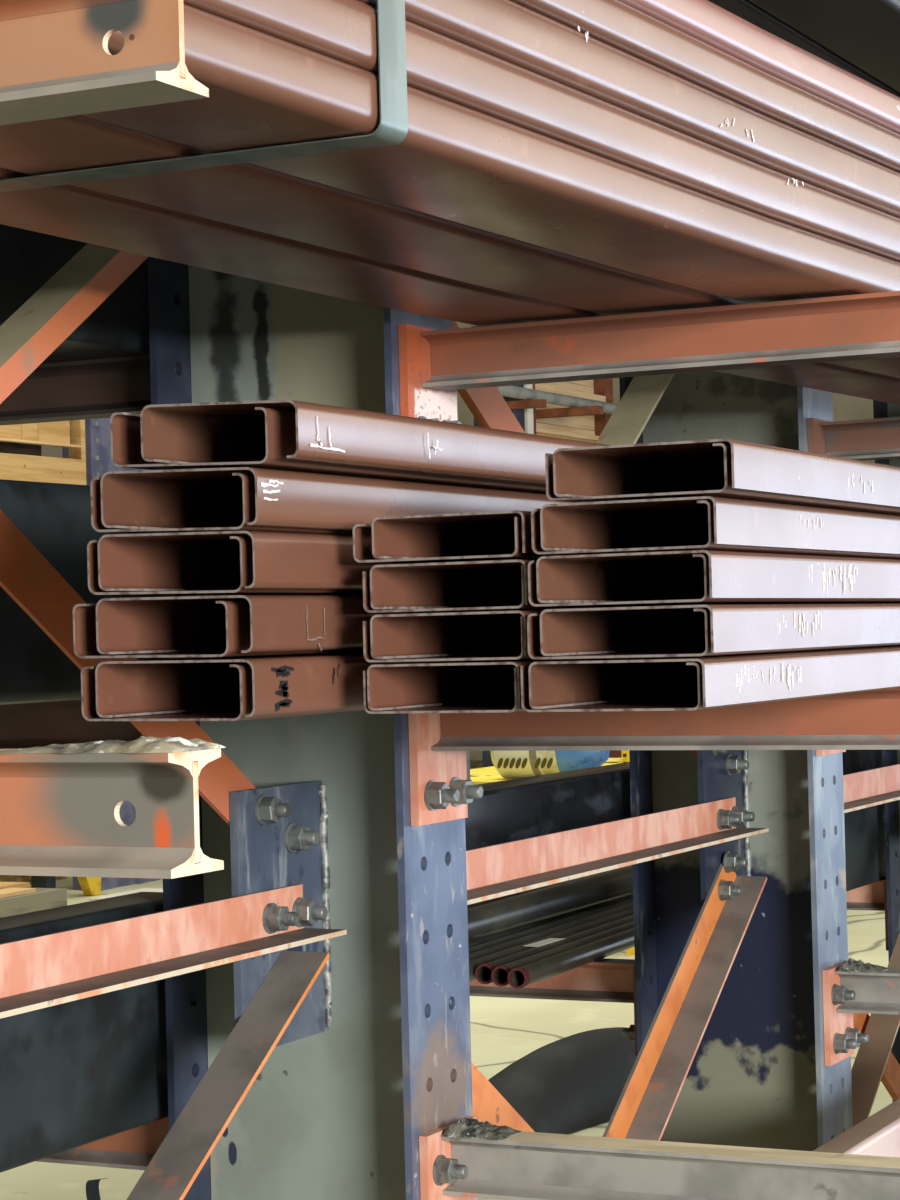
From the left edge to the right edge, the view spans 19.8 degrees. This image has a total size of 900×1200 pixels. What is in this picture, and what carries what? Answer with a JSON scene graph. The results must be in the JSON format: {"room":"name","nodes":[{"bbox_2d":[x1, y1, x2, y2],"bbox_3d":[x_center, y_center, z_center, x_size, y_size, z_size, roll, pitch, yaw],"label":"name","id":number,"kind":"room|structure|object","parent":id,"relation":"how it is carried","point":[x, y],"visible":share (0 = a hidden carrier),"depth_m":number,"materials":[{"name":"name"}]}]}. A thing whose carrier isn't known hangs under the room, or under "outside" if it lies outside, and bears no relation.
{"room":"metal workshop","nodes":[
{"label":"metal workshop","id":0,"kind":"room"},
{"bbox_2d":[41,445,62,457],"bbox_3d":[-11.307,-1.610,12.286,0.200,7.000,40.000,-2,-1,26],"label":"wall","id":1,"kind":"structure","parent":0,"point":[47,451],"depth_m":26.61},
{"bbox_2d":[0,0,208,124],"bbox_3d":[-0.433,-0.327,1.651,0.615,0.071,0.058,-2,-1,26],"label":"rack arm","id":2,"kind":"object","parent":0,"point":[56,61],"visible":1,"depth_m":1.54,"materials":[{"name":"beige paint"}]},
{"bbox_2d":[0,736,224,878],"bbox_3d":[-0.422,0.128,1.646,0.614,0.082,0.065,-2,-1,26],"label":"steel i-beam","id":3,"kind":"object","parent":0,"point":[60,804],"visible":1,"depth_m":1.53,"materials":[{"name":"metal"}]},
{"bbox_2d":[0,760,892,1199],"bbox_3d":[1.419,1.587,5.993,28.000,0.200,40.000,-2,-1,26],"label":"floor","id":4,"kind":"structure","parent":0,"point":[504,1030],"depth_m":9.35,"materials":[{"name":"concrete"}]},
{"bbox_2d":[0,882,66,917],"bbox_3d":[-2.633,1.583,12.918,0.600,0.185,1.620,-2,-1,26],"label":"bundle","id":5,"kind":"object","parent":4,"relation":"on","point":[16,898],"visible":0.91,"depth_m":13.28,"materials":[{"name":"brown wood"}]},
{"bbox_2d":[0,875,66,884],"bbox_3d":[-3.302,1.384,15.190,1.200,0.670,1.900,-2,-1,26],"label":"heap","id":6,"kind":"object","parent":4,"relation":"on","point":[3,878],"visible":0.14,"depth_m":15.35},
{"bbox_2d":[31,876,55,887],"bbox_3d":[-2.735,0.643,14.127,0.700,2.098,1.900,-2,-1,26],"label":"stand","id":7,"kind":"object","parent":4,"relation":"on","point":[36,881],"visible":0.02,"depth_m":14.90,"materials":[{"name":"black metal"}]},
{"bbox_2d":[0,420,85,484],"bbox_3d":[-2.611,-0.857,14.085,0.345,0.890,1.735,-2,-1,26],"label":"crate","id":8,"kind":"object","parent":7,"relation":"on","point":[21,459],"visible":0.35,"depth_m":14.49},
{"bbox_2d":[77,877,100,895],"bbox_3d":[-2.077,1.510,14.611,0.060,0.338,0.310,-2,-1,26],"label":"stand","id":9,"kind":"object","parent":4,"relation":"on","point":[90,886],"visible":0.36,"depth_m":14.64,"materials":[{"name":"paint"}]},
{"bbox_2d":[86,1178,107,1199],"bbox_3d":[-0.839,1.468,6.181,0.061,0.156,0.025,-1,-1,-26],"label":"strap offcut","id":10,"kind":"object","parent":4,"relation":"on","point":[92,1186],"visible":1,"depth_m":6.18,"materials":[{"name":"black metal"}]},
{"bbox_2d":[62,418,159,890],"bbox_3d":[-2.014,-0.813,15.304,0.230,5.000,0.650,-2,-1,26],"label":"steel post","id":11,"kind":"object","parent":4,"relation":"on","point":[97,431],"visible":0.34,"depth_m":15.07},
{"bbox_2d":[89,888,162,900],"bbox_3d":[-1.676,1.644,14.240,0.380,0.045,0.560,-2,-1,26],"label":"slab","id":12,"kind":"object","parent":4,"relation":"on","point":[142,889],"visible":0.14,"depth_m":14.34,"materials":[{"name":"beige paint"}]},
{"bbox_2d":[147,257,472,1199],"bbox_3d":[-0.187,-0.281,3.255,0.349,3.550,0.372,-1,-1,-24],"label":"column","id":13,"kind":"structure","parent":4,"relation":"on","point":[374,1059],"depth_m":3.23,"materials":[{"name":"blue metal"}]},
{"bbox_2d":[0,700,142,748],"bbox_3d":[-0.609,0.208,3.465,0.626,0.166,0.134,-2,-1,26],"label":"rack arm","id":14,"kind":"object","parent":13,"relation":"attached to","point":[39,724],"visible":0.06,"depth_m":3.42,"materials":[{"name":"brown paint"}]},
{"bbox_2d":[0,243,148,403],"bbox_3d":[-0.415,-0.345,2.870,0.062,0.390,0.577,-2,-1,26],"label":"diagonal brace","id":15,"kind":"object","parent":13,"relation":"attached to","point":[49,316],"visible":0.46,"depth_m":2.81,"materials":[{"name":"orange paint"}]},
{"bbox_2d":[0,479,156,704],"bbox_3d":[-0.893,-0.006,2.550,0.260,0.267,1.980,-2,-1,26],"label":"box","id":16,"kind":"object","parent":13,"relation":"on","point":[55,518],"visible":0.46,"depth_m":3.09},
{"bbox_2d":[0,224,173,363],"bbox_3d":[-0.904,-0.429,2.555,0.260,0.233,1.980,-2,-1,26],"label":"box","id":17,"kind":"object","parent":13,"relation":"on","point":[119,326],"visible":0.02,"depth_m":3.19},
{"bbox_2d":[0,355,175,425],"bbox_3d":[-0.620,-0.231,3.471,0.626,0.166,0.134,-2,-1,26],"label":"rack arm","id":18,"kind":"object","parent":13,"relation":"attached to","point":[94,388],"visible":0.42,"depth_m":3.39,"materials":[{"name":"paint"}]},
{"bbox_2d":[0,892,192,1172],"bbox_3d":[-0.807,0.525,2.508,0.100,0.279,1.980,-2,-1,26],"label":"box","id":19,"kind":"object","parent":13,"relation":"on","point":[73,1074],"visible":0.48,"depth_m":3.13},
{"bbox_2d":[37,1117,168,1169],"bbox_3d":[-0.595,0.748,3.459,0.626,0.166,0.134,-2,-1,26],"label":"rack arm","id":20,"kind":"object","parent":13,"relation":"attached to","point":[134,1148],"visible":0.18,"depth_m":3.37,"materials":[{"name":"orange paint"}]},
{"bbox_2d":[0,509,319,852],"bbox_3d":[-0.499,-0.097,2.612,0.107,0.912,1.374,-2,-1,26],"label":"diagonal brace","id":21,"kind":"object","parent":13,"relation":"attached to","point":[26,575],"visible":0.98,"depth_m":2.77,"materials":[{"name":"orange paint"}]},
{"bbox_2d":[255,795,267,824],"bbox_3d":[-0.224,0.253,3.102,0.003,0.036,0.037,-2,22,26],"label":"washer","id":22,"kind":"object","parent":21,"relation":"in","point":[261,805],"depth_m":3.09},
{"bbox_2d":[284,823,296,852],"bbox_3d":[-0.193,0.291,3.163,0.003,0.036,0.037,-2,31,26],"label":"washer","id":23,"kind":"object","parent":21,"relation":"in","point":[290,834],"depth_m":3.15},
{"bbox_2d":[0,884,346,1018],"bbox_3d":[-0.465,0.379,2.536,0.066,0.060,1.408,-2,-1,26],"label":"brace","id":24,"kind":"object","parent":13,"relation":"attached to","point":[43,971],"visible":1,"depth_m":2.84,"materials":[{"name":"orange paint"}]},
{"bbox_2d":[262,903,276,933],"bbox_3d":[-0.214,0.382,3.099,0.003,0.036,0.037,-2,38,26],"label":"washer","id":25,"kind":"object","parent":24,"relation":"in","point":[269,910],"depth_m":3.08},
{"bbox_2d":[292,897,304,926],"bbox_3d":[-0.183,0.383,3.162,0.003,0.036,0.037,-2,10,26],"label":"washer","id":26,"kind":"object","parent":24,"relation":"in","point":[298,903],"depth_m":3.15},
{"bbox_2d":[127,951,329,1199],"bbox_3d":[-0.360,0.746,2.727,0.064,0.640,0.938,-2,-1,26],"label":"diagonal brace","id":27,"kind":"object","parent":13,"relation":"attached to","point":[173,1169],"visible":1,"depth_m":2.95,"materials":[{"name":"orange paint"}]},
{"bbox_2d":[471,1062,534,1131],"bbox_3d":[0.143,0.886,3.901,0.060,0.898,1.315,-2,-1,26],"label":"diagonal brace","id":28,"kind":"object","parent":13,"relation":"attached to","point":[488,1104],"visible":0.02,"depth_m":3.67,"materials":[{"name":"orange paint"}]},
{"bbox_2d":[596,374,673,444],"bbox_3d":[0.224,-0.153,3.964,0.066,0.868,1.204,-2,-1,26],"label":"diagonal brace","id":29,"kind":"object","parent":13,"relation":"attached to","point":[631,415],"visible":0.02,"depth_m":4.11,"materials":[{"name":"orange paint"}]},
{"bbox_2d":[398,291,899,423],"bbox_3d":[0.248,-0.261,3.041,0.624,0.162,0.134,-2,-1,26],"label":"rack arm","id":30,"kind":"object","parent":13,"relation":"attached to","point":[433,364],"visible":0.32,"depth_m":3.04,"materials":[{"name":"orange paint"}]},
{"bbox_2d":[0,167,899,404],"bbox_3d":[0.618,-0.380,4.017,0.163,0.088,6.674,-2,-1,30],"label":"steel purlin","id":31,"kind":"object","parent":30,"relation":"on","point":[67,211],"visible":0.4,"depth_m":2.63,"materials":[{"name":"metal"}]},
{"bbox_2d":[0,115,899,377],"bbox_3d":[0.771,-0.385,3.941,0.163,0.088,6.674,-2,-1,30],"label":"steel purlin","id":32,"kind":"object","parent":30,"relation":"on","point":[246,195],"visible":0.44,"depth_m":2.38,"materials":[{"name":"metal"}]},
{"bbox_2d":[82,4,899,303],"bbox_3d":[0.927,-0.390,3.864,0.163,0.090,6.674,-2,-1,30],"label":"steel purlin","id":33,"kind":"object","parent":30,"relation":"on","point":[454,162],"visible":0.81,"depth_m":2.23,"materials":[{"name":"metal"}]},
{"bbox_2d":[0,0,407,191],"bbox_3d":[-0.278,-0.478,2.125,0.520,0.253,0.040,-2,-1,26],"label":"strap","id":34,"kind":"object","parent":33,"relation":"attached to","point":[392,129],"visible":1,"depth_m":2.03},
{"bbox_2d":[183,0,899,262],"bbox_3d":[0.928,-0.442,3.864,0.164,0.094,6.674,-2,-1,30],"label":"steel purlin","id":35,"kind":"object","parent":33,"relation":"on","point":[346,31],"visible":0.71,"depth_m":2.27,"materials":[{"name":"brown"}]},
{"bbox_2d":[358,0,899,217],"bbox_3d":[0.925,-0.495,3.865,0.164,0.094,6.674,-2,-1,30],"label":"steel purlin","id":36,"kind":"object","parent":35,"relation":"on","point":[509,31],"visible":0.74,"depth_m":2.43,"materials":[{"name":"brown"}]},
{"bbox_2d":[511,0,899,172],"bbox_3d":[0.925,-0.544,3.865,0.164,0.088,6.674,-2,-1,30],"label":"steel purlin","id":37,"kind":"object","parent":36,"relation":"on","point":[615,23],"visible":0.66,"depth_m":2.57,"materials":[{"name":"brown"}]},
{"bbox_2d":[618,0,899,134],"bbox_3d":[0.919,-0.590,3.868,0.163,0.086,6.674,-2,-1,30],"label":"steel purlin","id":38,"kind":"object","parent":37,"relation":"on","point":[705,21],"visible":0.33,"depth_m":2.70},
{"bbox_2d":[408,688,899,825],"bbox_3d":[0.260,0.181,3.036,0.624,0.166,0.134,-2,-1,26],"label":"rack arm","id":39,"kind":"object","parent":13,"relation":"attached to","point":[440,789],"visible":0.86,"depth_m":3.05,"materials":[{"name":"orange paint"}]},
{"bbox_2d":[81,664,364,720],"bbox_3d":[0.763,0.081,4.372,0.168,0.050,4.668,-2,-1,26],"label":"steel purlin","id":40,"kind":"object","parent":39,"relation":"on","point":[88,689],"visible":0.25,"depth_m":2.31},
{"bbox_2d":[95,651,436,717],"bbox_3d":[0.779,0.077,4.367,0.166,0.051,4.682,-2,-1,26],"label":"steel purlin","id":41,"kind":"object","parent":40,"relation":"on","point":[283,684],"visible":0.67,"depth_m":2.35,"materials":[{"name":"brown"}]},
{"bbox_2d":[73,601,362,657],"bbox_3d":[0.751,0.026,4.381,0.162,0.050,4.662,-2,-1,26],"label":"steel purlin","id":42,"kind":"object","parent":41,"relation":"on","point":[238,635],"visible":0.2,"depth_m":2.31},
{"bbox_2d":[96,595,451,653],"bbox_3d":[0.777,0.021,4.371,0.164,0.052,4.676,-2,-1,26],"label":"steel purlin","id":43,"kind":"object","parent":42,"relation":"on","point":[278,623],"visible":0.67,"depth_m":2.35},
{"bbox_2d":[87,536,362,594],"bbox_3d":[0.766,-0.031,4.371,0.161,0.051,4.667,-2,-1,26],"label":"steel purlin","id":44,"kind":"object","parent":43,"relation":"on","point":[246,552],"visible":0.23,"depth_m":2.31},
{"bbox_2d":[98,531,389,590],"bbox_3d":[0.780,-0.035,4.367,0.162,0.052,4.681,-2,-1,26],"label":"steel purlin","id":45,"kind":"object","parent":44,"relation":"on","point":[180,561],"visible":0.28,"depth_m":2.35,"materials":[{"name":"metal"}]},
{"bbox_2d":[90,473,352,535],"bbox_3d":[0.770,-0.086,4.366,0.160,0.052,4.672,-2,-1,26],"label":"steel purlin","id":46,"kind":"object","parent":45,"relation":"on","point":[248,480],"visible":0.15,"depth_m":2.28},
{"bbox_2d":[100,467,574,529],"bbox_3d":[0.785,-0.090,4.362,0.162,0.054,4.686,-2,-1,26],"label":"steel purlin","id":47,"kind":"object","parent":46,"relation":"on","point":[202,497],"visible":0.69,"depth_m":2.38,"materials":[{"name":"brown"}]},
{"bbox_2d":[110,407,545,493],"bbox_3d":[0.788,-0.143,4.359,0.162,0.053,4.667,-2,-1,26],"label":"steel purlin","id":48,"kind":"object","parent":47,"relation":"on","point":[280,425],"visible":0.28,"depth_m":2.31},
{"bbox_2d":[140,400,607,483],"bbox_3d":[0.822,-0.148,4.346,0.166,0.054,4.681,-2,-1,26],"label":"steel purlin","id":49,"kind":"object","parent":48,"relation":"on","point":[212,431],"visible":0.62,"depth_m":2.37,"materials":[{"name":"brown"}]},
{"bbox_2d":[424,780,435,810],"bbox_3d":[-0.022,0.238,3.137,0.003,0.036,0.037,-2,14,26],"label":"washer","id":50,"kind":"object","parent":39,"relation":"in","point":[429,785],"depth_m":3.12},
{"bbox_2d":[363,668,523,713],"bbox_3d":[0.969,0.080,4.314,0.152,0.039,4.489,-2,-1,26],"label":"steel purlin","id":51,"kind":"object","parent":39,"relation":"on","point":[511,705],"visible":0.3,"depth_m":2.33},
{"bbox_2d":[367,658,596,710],"bbox_3d":[0.975,0.076,4.315,0.151,0.041,4.501,-2,-1,26],"label":"steel purlin","id":52,"kind":"object","parent":51,"relation":"on","point":[418,684],"visible":0.32,"depth_m":2.42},
{"bbox_2d":[363,617,531,661],"bbox_3d":[0.972,0.035,4.312,0.159,0.037,4.489,-2,-1,26],"label":"steel purlin","id":53,"kind":"object","parent":52,"relation":"on","point":[366,624],"visible":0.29,"depth_m":2.33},
{"bbox_2d":[370,610,542,658],"bbox_3d":[0.979,0.030,4.313,0.154,0.040,4.501,-2,-1,26],"label":"steel purlin","id":54,"kind":"object","parent":53,"relation":"on","point":[392,636],"visible":0.3,"depth_m":2.44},
{"bbox_2d":[362,565,639,612],"bbox_3d":[0.972,-0.010,4.312,0.160,0.037,4.489,-2,-1,26],"label":"steel purlin","id":55,"kind":"object","parent":54,"relation":"on","point":[366,575],"visible":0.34,"depth_m":2.33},
{"bbox_2d":[370,559,536,608],"bbox_3d":[0.979,-0.014,4.313,0.155,0.040,4.501,-2,-1,26],"label":"steel purlin","id":56,"kind":"object","parent":55,"relation":"on","point":[493,583],"visible":0.34,"depth_m":2.43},
{"bbox_2d":[353,517,562,563],"bbox_3d":[0.964,-0.054,4.316,0.164,0.035,4.490,-2,-1,26],"label":"steel purlin","id":57,"kind":"object","parent":56,"relation":"on","point":[362,533],"visible":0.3,"depth_m":2.33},
{"bbox_2d":[371,510,533,558],"bbox_3d":[0.979,-0.059,4.313,0.151,0.037,4.501,-2,-1,26],"label":"steel purlin","id":58,"kind":"object","parent":57,"relation":"on","point":[474,533],"visible":0.27,"depth_m":2.41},
{"bbox_2d":[449,777,460,806],"bbox_3d":[0.007,0.238,3.196,0.003,0.036,0.037,-2,44,26],"label":"washer","id":59,"kind":"object","parent":39,"relation":"in","point":[454,782],"depth_m":3.18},
{"bbox_2d":[520,662,899,711],"bbox_3d":[1.130,0.074,4.263,0.166,0.041,4.558,-2,-1,26],"label":"steel purlin","id":60,"kind":"object","parent":39,"relation":"on","point":[685,702],"visible":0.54,"depth_m":2.25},
{"bbox_2d":[528,645,899,708],"bbox_3d":[1.141,0.071,4.266,0.164,0.041,4.582,-2,-1,26],"label":"steel purlin","id":61,"kind":"object","parent":60,"relation":"on","point":[750,677],"visible":0.98,"depth_m":2.38,"materials":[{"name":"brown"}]},
{"bbox_2d":[527,608,899,659],"bbox_3d":[1.136,0.029,4.260,0.167,0.040,4.558,-2,-1,26],"label":"steel purlin","id":62,"kind":"object","parent":61,"relation":"on","point":[533,620],"visible":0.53,"depth_m":2.25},
{"bbox_2d":[540,604,899,655],"bbox_3d":[1.149,0.025,4.262,0.161,0.040,4.581,-2,-1,26],"label":"steel purlin","id":63,"kind":"object","parent":62,"relation":"on","point":[734,627],"visible":0.98,"depth_m":2.38,"materials":[{"name":"brown"}]},
{"bbox_2d":[528,554,899,606],"bbox_3d":[1.136,-0.017,4.260,0.166,0.040,4.558,-2,-1,26],"label":"steel purlin","id":64,"kind":"object","parent":63,"relation":"on","point":[532,580],"visible":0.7,"depth_m":2.26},
{"bbox_2d":[536,550,899,602],"bbox_3d":[1.147,-0.021,4.263,0.163,0.040,4.581,-2,-1,26],"label":"steel purlin","id":65,"kind":"object","parent":64,"relation":"on","point":[666,575],"visible":0.99,"depth_m":2.37,"materials":[{"name":"brown"}]},
{"bbox_2d":[531,500,899,559],"bbox_3d":[1.139,-0.063,4.258,0.166,0.040,4.558,-2,-1,26],"label":"steel purlin","id":66,"kind":"object","parent":65,"relation":"on","point":[535,514],"visible":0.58,"depth_m":2.25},
{"bbox_2d":[540,496,899,553],"bbox_3d":[1.150,-0.066,4.262,0.163,0.040,4.581,-2,-1,26],"label":"steel purlin","id":67,"kind":"object","parent":66,"relation":"on","point":[681,521],"visible":0.94,"depth_m":2.36,"materials":[{"name":"brown"}]},
{"bbox_2d":[545,443,899,515],"bbox_3d":[1.151,-0.110,4.252,0.166,0.042,4.558,-2,-1,26],"label":"steel purlin","id":68,"kind":"object","parent":67,"relation":"on","point":[727,491],"visible":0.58,"depth_m":2.24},
{"bbox_2d":[553,439,899,506],"bbox_3d":[1.163,-0.113,4.255,0.167,0.042,4.582,-2,-1,26],"label":"steel purlin","id":69,"kind":"object","parent":68,"relation":"on","point":[694,465],"visible":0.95,"depth_m":2.34,"materials":[{"name":"brown"}]},
{"bbox_2d":[419,1116,899,1199],"bbox_3d":[0.274,0.713,3.029,0.624,0.179,0.134,-2,-1,26],"label":"rack arm","id":70,"kind":"object","parent":13,"relation":"attached to","point":[466,1158],"visible":1,"depth_m":3.06,"materials":[{"name":"grey paint"}]},
{"bbox_2d":[433,1155,445,1185],"bbox_3d":[-0.011,0.692,3.129,0.003,0.036,0.037,-2,33,26],"label":"washer","id":71,"kind":"object","parent":70,"relation":"in","point":[439,1161],"depth_m":3.12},
{"bbox_3d":[0.237,-0.705,3.046,0.624,0.166,0.134,-2,-1,26],"label":"rack arm","id":72,"kind":"object","parent":13,"relation":"attached to","visible":0},
{"bbox_2d":[708,0,899,97],"bbox_3d":[0.797,-0.805,4.403,0.163,0.048,5.400,-2,-1,26],"label":"steel purlin","id":73,"kind":"object","parent":72,"relation":"on","point":[746,10],"visible":0.18,"depth_m":3.58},
{"bbox_2d":[471,326,602,767],"bbox_3d":[0.631,-0.022,16.032,0.520,3.300,2.100,-2,-1,26],"label":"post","id":74,"kind":"object","parent":4,"relation":"on","point":[525,412],"visible":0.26,"depth_m":16.06,"materials":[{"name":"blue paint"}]},
{"bbox_2d":[497,386,617,413],"bbox_3d":[0.653,-1.248,16.021,0.072,0.072,2.500,-2,-1,26],"label":"tube","id":75,"kind":"object","parent":74,"relation":"on","point":[507,391],"visible":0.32,"depth_m":15.93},
{"bbox_2d":[470,758,621,784],"bbox_3d":[0.571,1.198,12.359,1.000,0.776,1.940,-2,-1,26],"label":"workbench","id":76,"kind":"object","parent":4,"relation":"on","point":[486,774],"visible":0.02,"depth_m":12.07,"materials":[{"name":"yellow metal"}]},
{"bbox_2d":[491,750,609,777],"bbox_3d":[0.456,0.676,11.601,0.525,0.254,0.254,-2,-1,26],"label":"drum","id":77,"kind":"object","parent":76,"relation":"on","point":[509,764],"visible":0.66,"depth_m":11.50,"materials":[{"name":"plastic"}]},
{"bbox_2d":[488,1027,636,1133],"bbox_3d":[0.327,1.422,7.744,0.469,0.224,1.019,-2,-1,34],"label":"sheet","id":78,"kind":"object","parent":4,"relation":"on","point":[575,1082],"visible":0.57,"depth_m":7.55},
{"bbox_2d":[535,378,621,757],"bbox_3d":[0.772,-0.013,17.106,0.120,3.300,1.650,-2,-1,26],"label":"crate","id":79,"kind":"object","parent":4,"relation":"on","point":[589,428],"visible":0.17,"depth_m":17.40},
{"bbox_2d":[621,750,634,955],"bbox_3d":[0.789,0.768,11.417,0.034,1.600,0.074,-2,-1,26],"label":"post","id":80,"kind":"object","parent":4,"relation":"on","point":[624,753],"visible":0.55,"depth_m":11.38,"materials":[{"name":"metal"}]},
{"bbox_2d":[619,371,852,1150],"bbox_3d":[0.499,-0.282,4.642,0.349,3.550,0.372,-1,-1,-24],"label":"column","id":81,"kind":"structure","parent":4,"relation":"on","point":[758,1076],"depth_m":4.61,"materials":[{"name":"blue metal"}]},
{"bbox_2d":[469,958,636,1055],"bbox_3d":[0.091,0.747,4.845,0.626,0.166,0.134,-2,-1,26],"label":"rack arm","id":82,"kind":"object","parent":81,"relation":"attached to","point":[604,979],"visible":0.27,"depth_m":4.75,"materials":[{"name":"orange paint"}]},
{"bbox_2d":[468,897,632,953],"bbox_3d":[0.410,0.653,5.562,0.036,0.036,2.268,-2,-1,24],"label":"pipe","id":83,"kind":"object","parent":82,"relation":"on","point":[565,920],"visible":0.02,"depth_m":5.04,"materials":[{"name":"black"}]},
{"bbox_2d":[469,908,633,981],"bbox_3d":[0.472,0.650,5.511,0.036,0.036,2.304,-2,-1,24],"label":"pipe","id":84,"kind":"object","parent":82,"relation":"on","point":[473,964],"visible":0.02,"depth_m":4.82,"materials":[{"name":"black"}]},
{"bbox_2d":[475,915,633,983],"bbox_3d":[0.516,0.649,5.510,0.036,0.036,2.268,-2,-1,24],"label":"pipe","id":85,"kind":"object","parent":82,"relation":"on","point":[483,972],"visible":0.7,"depth_m":4.67,"materials":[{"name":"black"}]},
{"bbox_2d":[507,928,633,988],"bbox_3d":[0.579,0.647,5.459,0.036,0.036,2.304,-2,-1,24],"label":"pipe","id":86,"kind":"object","parent":82,"relation":"on","point":[519,977],"visible":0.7,"depth_m":4.60,"materials":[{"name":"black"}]},
{"bbox_3d":[0.304,0.656,5.614,0.137,0.036,2.268,-2,-1,26],"label":"pipe","id":87,"kind":"object","parent":82,"relation":"on","visible":0},
{"bbox_2d":[467,865,630,908],"bbox_3d":[0.249,0.608,5.481,0.062,0.062,2.555,-2,-1,25],"label":"pipe","id":88,"kind":"object","parent":87,"relation":"on","point":[547,886],"visible":0.02,"depth_m":5.19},
{"bbox_2d":[452,321,748,774],"bbox_3d":[0.187,-0.101,4.000,0.107,0.902,1.371,-2,-1,26],"label":"diagonal brace","id":89,"kind":"object","parent":81,"relation":"attached to","point":[487,405],"visible":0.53,"depth_m":3.77,"materials":[{"name":"orange paint"}]},
{"bbox_2d":[466,797,768,904],"bbox_3d":[0.221,0.378,3.923,0.066,0.060,1.408,-2,-1,26],"label":"brace","id":90,"kind":"object","parent":81,"relation":"attached to","point":[503,869],"visible":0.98,"depth_m":3.97,"materials":[{"name":"orange paint"}]},
{"bbox_2d":[602,851,766,1140],"bbox_3d":[0.324,0.775,4.110,0.062,0.672,0.960,-2,-1,26],"label":"diagonal brace","id":91,"kind":"object","parent":81,"relation":"attached to","point":[644,1107],"visible":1,"depth_m":4.27,"materials":[{"name":"orange paint"}]},
{"bbox_2d":[807,417,899,460],"bbox_3d":[0.935,-0.245,4.427,0.624,0.162,0.134,-2,-1,26],"label":"rack arm","id":92,"kind":"object","parent":81,"relation":"attached to","point":[878,438],"visible":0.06,"depth_m":4.52,"materials":[{"name":"brown paint"}]},
{"bbox_2d":[822,958,899,1065],"bbox_3d":[0.960,0.712,4.416,0.624,0.180,0.134,-2,-1,26],"label":"rack arm","id":93,"kind":"object","parent":81,"relation":"attached to","point":[851,986],"visible":1,"depth_m":4.51,"materials":[{"name":"grey paint"}]},
{"bbox_2d":[853,1013,899,1101],"bbox_3d":[0.829,0.886,5.288,0.060,0.898,1.315,-2,-1,26],"label":"diagonal brace","id":94,"kind":"object","parent":81,"relation":"attached to","point":[890,1079],"visible":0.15,"depth_m":5.41,"materials":[{"name":"orange paint"}]},
{"bbox_3d":[0.923,-0.706,4.433,0.624,0.166,0.134,-2,-1,26],"label":"rack arm","id":95,"kind":"object","parent":81,"relation":"attached to","visible":0},
{"bbox_2d":[749,0,899,91],"bbox_3d":[0.947,-0.810,4.328,0.163,0.048,5.400,-2,-1,26],"label":"steel purlin","id":96,"kind":"object","parent":95,"relation":"on","point":[865,33],"visible":1,"depth_m":3.54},
{"bbox_2d":[873,400,899,1101],"bbox_3d":[1.185,-0.283,6.028,0.349,3.550,0.372,-1,-1,-24],"label":"column","id":97,"kind":"structure","parent":4,"relation":"on","point":[881,409],"depth_m":6.04,"materials":[{"name":"blue metal"}]},
{"bbox_2d":[846,879,887,950],"bbox_3d":[0.777,0.746,6.232,0.626,0.166,0.134,-2,-1,26],"label":"rack arm","id":98,"kind":"object","parent":97,"relation":"attached to","point":[873,896],"visible":0.09,"depth_m":6.11,"materials":[{"name":"orange paint"}]},
{"bbox_2d":[468,894,632,946],"bbox_3d":[0.366,0.654,5.564,0.036,0.036,2.304,-2,-1,24],"label":"pipe","id":99,"kind":"object","parent":98,"relation":"on","point":[525,927],"visible":0.05,"depth_m":5.10,"materials":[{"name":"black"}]},
{"bbox_2d":[467,865,632,941],"bbox_3d":[0.326,0.606,5.443,0.062,0.062,2.555,-2,-1,25],"label":"pipe","id":100,"kind":"object","parent":99,"relation":"on","point":[492,918],"visible":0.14,"depth_m":5.10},
{"bbox_2d":[469,902,632,960],"bbox_3d":[0.441,0.651,5.537,0.036,0.036,2.286,-2,-1,24],"label":"pipe","id":101,"kind":"object","parent":98,"relation":"on","point":[506,945],"visible":0.02,"depth_m":4.94,"materials":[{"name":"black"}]},
{"bbox_2d":[491,921,633,986],"bbox_3d":[0.547,0.648,5.484,0.036,0.036,2.286,-2,-1,24],"label":"pipe","id":102,"kind":"object","parent":98,"relation":"on","point":[499,975],"visible":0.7,"depth_m":4.62,"materials":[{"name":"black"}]},
{"bbox_2d":[844,804,885,891],"bbox_3d":[1.112,0.567,6.340,0.060,0.188,2.050,-2,-1,26],"label":"box","id":103,"kind":"object","parent":98,"relation":"on","point":[865,851],"visible":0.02,"depth_m":5.96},
{"bbox_2d":[843,764,899,812],"bbox_3d":[0.907,0.377,5.310,0.066,0.060,1.408,-2,-1,26],"label":"brace","id":104,"kind":"object","parent":97,"relation":"attached to","point":[877,786],"visible":0.42,"depth_m":5.25,"materials":[{"name":"orange paint"}]},
{"bbox_2d":[851,932,899,1125],"bbox_3d":[0.950,0.781,5.373,0.064,0.717,1.055,-2,-1,26],"label":"diagonal brace","id":105,"kind":"object","parent":97,"relation":"attached to","point":[871,1059],"visible":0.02,"depth_m":5.14,"materials":[{"name":"orange paint"}]},
{"bbox_3d":[0.474,1.265,3.448,0.380,0.430,0.100,-2,-1,26],"label":"block","id":106,"kind":"object","parent":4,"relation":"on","visible":0},
{"bbox_2d":[813,1098,899,1156],"bbox_3d":[0.985,0.942,4.713,0.057,0.220,3.080,-2,-1,26],"label":"steel purlin","id":107,"kind":"object","parent":106,"relation":"on","point":[878,1134],"visible":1,"depth_m":4.04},
{"bbox_2d":[455,321,874,759],"bbox_3d":[5.311,-1.867,26.491,17.400,7.000,0.200,-2,-1,26],"label":"wall","id":108,"kind":"structure","parent":0,"point":[845,407],"depth_m":27.00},
{"bbox_2d":[465,750,882,849],"bbox_3d":[0.535,0.382,5.230,0.100,0.146,3.350,-2,-1,26],"label":"box","id":109,"kind":"object","parent":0,"point":[533,806],"visible":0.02,"depth_m":4.42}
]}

